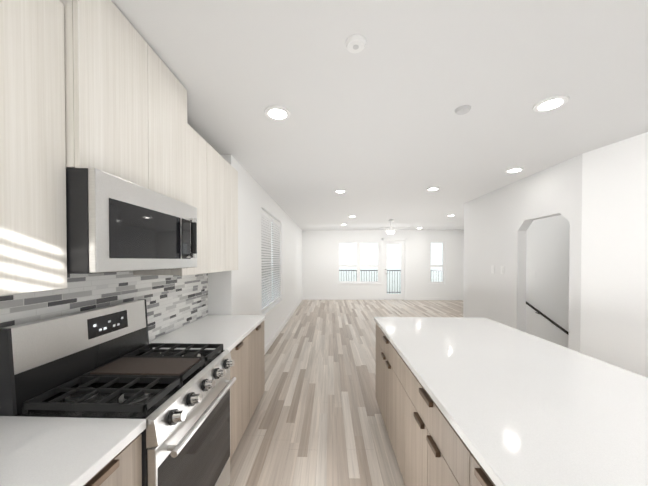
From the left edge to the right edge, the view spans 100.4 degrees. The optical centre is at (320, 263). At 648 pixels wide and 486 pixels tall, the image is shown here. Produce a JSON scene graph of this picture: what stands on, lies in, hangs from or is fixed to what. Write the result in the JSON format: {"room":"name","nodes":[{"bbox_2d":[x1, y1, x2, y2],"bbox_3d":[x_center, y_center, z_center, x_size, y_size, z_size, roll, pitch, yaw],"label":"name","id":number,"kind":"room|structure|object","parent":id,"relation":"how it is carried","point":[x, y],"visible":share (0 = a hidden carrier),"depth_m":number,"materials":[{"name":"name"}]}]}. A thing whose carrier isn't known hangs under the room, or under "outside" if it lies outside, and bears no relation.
{"room":"kitchen","nodes":[
{"label":"kitchen","id":0,"kind":"room"},
{"bbox_2d":[133,123,237,275],"bbox_3d":[-1.046,-0.439,2.299,0.325,1.029,1.084,0,1,2],"label":"upper cabinet","id":1,"kind":"object","parent":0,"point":[212,185],"visible":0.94,"depth_m":2.19,"materials":[{"name":"brown wood"}]},
{"bbox_2d":[208,155,235,314],"bbox_3d":[-1.143,0.159,2.915,0.410,2.600,0.120,0,1,2],"label":"wall","id":2,"kind":"structure","parent":0,"point":[221,294],"depth_m":2.85,"materials":[{"name":"white paint"}]},
{"bbox_2d":[235,159,301,347],"bbox_3d":[-0.884,0.113,6.658,0.150,2.600,7.380,0,1,2],"label":"wall","id":3,"kind":"structure","parent":0,"point":[254,198],"depth_m":3.98,"materials":[{"name":"white paint"}]},
{"bbox_2d":[261,209,282,314],"bbox_3d":[-0.905,-0.025,4.946,0.135,1.679,1.740,0,1,2],"label":"window","id":4,"kind":"structure","parent":3,"relation":"in","point":[272,307],"depth_m":4.92,"materials":[{"name":"white"}]},
{"bbox_2d":[261,211,280,310],"bbox_3d":[-0.892,-0.041,4.945,0.032,1.546,1.596,0,1,2],"label":"window blinds","id":5,"kind":"object","parent":4,"relation":"attached to","point":[266,243],"visible":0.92,"depth_m":4.75,"materials":[{"name":"white plastic"}]},
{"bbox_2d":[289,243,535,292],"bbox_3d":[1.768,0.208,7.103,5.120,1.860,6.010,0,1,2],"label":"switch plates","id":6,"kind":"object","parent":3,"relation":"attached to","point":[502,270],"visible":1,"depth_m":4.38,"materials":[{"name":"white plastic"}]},
{"bbox_2d":[228,300,462,485],"bbox_3d":[1.973,1.493,4.215,6.550,0.100,12.100,0,1,2],"label":"floor","id":7,"kind":"structure","parent":0,"point":[316,419],"depth_m":2.77,"materials":[{"name":"brown wood"}]},
{"bbox_2d":[0,416,145,485],"bbox_3d":[-0.980,1.038,-0.043,0.620,0.914,2.097,0,1,2],"label":"base cabinet","id":8,"kind":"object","parent":7,"relation":"on","point":[54,451],"depth_m":0.85,"materials":[{"name":"white stone"}]},
{"bbox_2d":[0,299,235,485],"bbox_3d":[-0.890,0.859,1.384,0.701,1.237,0.760,0,1,2],"label":"range","id":9,"kind":"object","parent":7,"relation":"on","point":[107,362],"visible":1,"depth_m":1.23,"materials":[{"name":"grey metal"}]},
{"bbox_2d":[149,315,265,459],"bbox_3d":[-0.899,1.010,2.311,0.620,0.914,1.084,0,1,2],"label":"base cabinet","id":10,"kind":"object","parent":7,"relation":"on","point":[240,338],"depth_m":2.20,"materials":[{"name":"brown wood"}]},
{"bbox_2d":[375,321,497,485],"bbox_3d":[1.051,1.037,1.689,1.099,0.874,2.060,0,1,2],"label":"kitchen island","id":11,"kind":"object","parent":7,"relation":"on","point":[428,450],"depth_m":1.43,"materials":[{"name":"brown wood"}]},
{"bbox_2d":[374,317,647,485],"bbox_3d":[1.067,0.578,1.683,1.116,0.035,2.120,0,1,2],"label":"island countertop","id":12,"kind":"structure","parent":11,"relation":"on","point":[535,411],"depth_m":1.12,"materials":[{"name":"white stone"}]},
{"bbox_2d":[111,0,647,230],"bbox_3d":[1.973,-1.206,4.182,6.550,0.100,12.100,0,1,2],"label":"ceiling","id":13,"kind":"structure","parent":0,"point":[379,130],"depth_m":1.76,"materials":[{"name":"white paint"}]},
{"bbox_2d":[264,105,290,120],"bbox_3d":[-0.324,-1.123,2.026,0.196,0.013,0.196,0,1,2],"label":"recessed light","id":14,"kind":"object","parent":13,"relation":"in","point":[277,112],"visible":0.98,"depth_m":2.01,"materials":[{"name":"white plastic"}]},
{"bbox_2d":[334,189,345,192],"bbox_3d":[0.317,-1.151,4.325,0.196,0.013,0.196,0,1,2],"label":"recessed light","id":15,"kind":"object","parent":13,"relation":"in","point":[340,191],"visible":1,"depth_m":4.31,"materials":[{"name":"white plastic"}]},
{"bbox_2d":[345,34,366,52],"bbox_3d":[0.179,-1.111,1.376,0.108,0.022,0.108,0,1,2],"label":"smoke detector","id":16,"kind":"object","parent":13,"relation":"attached to","point":[355,43],"visible":0.98,"depth_m":1.36,"materials":[{"name":"white plastic"}]},
{"bbox_2d":[370,219,408,233],"bbox_3d":[1.921,-1.001,7.424,1.099,0.390,1.050,0,1,2],"label":"ceiling fan","id":17,"kind":"object","parent":13,"relation":"hanging from","point":[390,229],"visible":1,"depth_m":7.32,"materials":[{"name":"white plastic"}]},
{"bbox_2d":[426,187,439,190],"bbox_3d":[1.740,-1.149,4.181,0.196,0.013,0.196,0,1,2],"label":"recessed light","id":18,"kind":"object","parent":13,"relation":"in","point":[432,188],"visible":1,"depth_m":4.15,"materials":[{"name":"white plastic"}]},
{"bbox_2d":[455,105,470,114],"bbox_3d":[1.043,-1.118,1.979,0.108,0.022,0.108,0,1,2],"label":"smoke detector","id":19,"kind":"object","parent":13,"relation":"attached to","point":[463,110],"visible":0.96,"depth_m":1.96,"materials":[{"name":"grey plastic"}]},
{"bbox_2d":[505,167,523,172],"bbox_3d":[2.375,-1.139,3.308,0.196,0.013,0.196,0,1,2],"label":"recessed light","id":20,"kind":"object","parent":13,"relation":"in","point":[515,170],"visible":0.98,"depth_m":3.30,"materials":[{"name":"white plastic"}]},
{"bbox_2d":[533,95,568,111],"bbox_3d":[1.621,-1.122,1.904,0.196,0.013,0.196,0,1,2],"label":"recessed light","id":21,"kind":"object","parent":13,"relation":"in","point":[551,103],"visible":0.96,"depth_m":1.89,"materials":[{"name":"white plastic"}]},
{"bbox_2d":[302,230,463,299],"bbox_3d":[2.308,0.071,10.165,6.290,2.600,0.150,0,1,2],"label":"wall","id":22,"kind":"structure","parent":0,"point":[319,265],"depth_m":10.09,"materials":[{"name":"white paint"}]},
{"bbox_2d":[337,241,380,283],"bbox_3d":[1.428,-0.024,10.156,1.630,1.609,0.135,0,1,2],"label":"window","id":23,"kind":"structure","parent":22,"relation":"in","point":[358,266],"depth_m":10.16,"materials":[{"name":"white"}]},
{"bbox_2d":[264,297,462,354],"bbox_3d":[2.103,1.393,4.209,5.990,0.100,11.800,0,1,2],"label":"baseboard","id":24,"kind":"structure","parent":22,"relation":"attached to","point":[270,342],"depth_m":10.01,"materials":[{"name":"white"}]},
{"bbox_2d":[382,238,406,299],"bbox_3d":[2.753,0.216,10.145,0.940,2.310,0.162,0,1,2],"label":"door","id":25,"kind":"structure","parent":22,"relation":"attached to","point":[403,243],"depth_m":10.11,"materials":[{"name":"white"}]},
{"bbox_2d":[429,241,444,283],"bbox_3d":[4.331,-0.023,10.056,0.620,1.609,0.135,0,1,2],"label":"window","id":26,"kind":"structure","parent":22,"relation":"in","point":[443,263],"depth_m":10.07,"materials":[{"name":"white"}]},
{"bbox_2d":[339,270,441,293],"bbox_3d":[2.338,0.890,11.025,6.990,1.180,1.548,0,1,2],"label":"balcony railing","id":27,"kind":"object","parent":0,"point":[389,292],"depth_m":11.67,"materials":[{"name":"grey metal"}]},
{"bbox_2d":[463,154,581,352],"bbox_3d":[2.824,0.145,4.059,0.120,2.600,2.480,0,1,2],"label":"wall","id":28,"kind":"structure","parent":0,"point":[497,223],"depth_m":3.86,"materials":[{"name":"white paint"}]},
{"bbox_2d":[526,215,569,347],"bbox_3d":[3.992,0.139,4.564,0.120,2.600,3.330,0,1,2],"label":"wall","id":29,"kind":"structure","parent":0,"point":[547,258],"depth_m":4.66,"materials":[{"name":"white paint"}]},
{"bbox_2d":[526,301,568,334],"bbox_3d":[3.884,0.996,4.443,0.091,1.086,2.813,0,1,2],"label":"stair handrail","id":30,"kind":"object","parent":29,"relation":"attached to","point":[549,319],"visible":0.27,"depth_m":4.58,"materials":[{"name":"grey metal"}]},
{"bbox_2d":[580,132,647,377],"bbox_3d":[3.276,0.188,0.526,0.126,2.600,4.722,0,1,-12],"label":"wall","id":31,"kind":"structure","parent":0,"point":[614,288],"depth_m":2.54,"materials":[{"name":"white paint"}]},
{"bbox_3d":[-1.354,0.188,0.561,0.150,2.600,4.600,0,1,2],"label":"wall","id":32,"kind":"structure","parent":0,"visible":0},
{"bbox_2d":[0,0,66,294],"bbox_3d":[-1.099,-0.423,0.782,0.325,1.024,0.419,0,1,2],"label":"upper cabinet","id":33,"kind":"object","parent":32,"relation":"attached to","point":[33,241],"visible":1,"depth_m":0.86,"materials":[{"name":"brown wood"}]},
{"bbox_2d":[0,271,207,340],"bbox_3d":[-1.264,0.291,0.884,0.008,0.554,3.950,0,1,2],"label":"backsplash","id":34,"kind":"structure","parent":32,"relation":"attached to","point":[173,302],"depth_m":1.67,"materials":[{"name":"tile"}]},
{"bbox_2d":[59,0,187,203],"bbox_3d":[-1.056,-0.731,1.370,0.370,0.753,0.760,0,1,2],"label":"upper cabinet","id":35,"kind":"object","parent":32,"relation":"attached to","point":[125,104],"visible":0.71,"depth_m":1.18,"materials":[{"name":"brown wood"}]},
{"bbox_2d":[66,168,196,273],"bbox_3d":[-0.994,-0.160,1.375,0.493,0.389,0.758,0,1,2],"label":"microwave","id":36,"kind":"object","parent":35,"relation":"attached to","point":[115,223],"visible":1,"depth_m":1.11,"materials":[{"name":"grey metal"}]},
{"label":"outside","id":37,"kind":"structure","parent":0,"visible":0},
{"bbox_2d":[262,222,441,305],"bbox_3d":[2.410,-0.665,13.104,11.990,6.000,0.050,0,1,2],"label":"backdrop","id":38,"kind":"structure","parent":37,"point":[366,250],"depth_m":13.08,"materials":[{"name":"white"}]}
]}

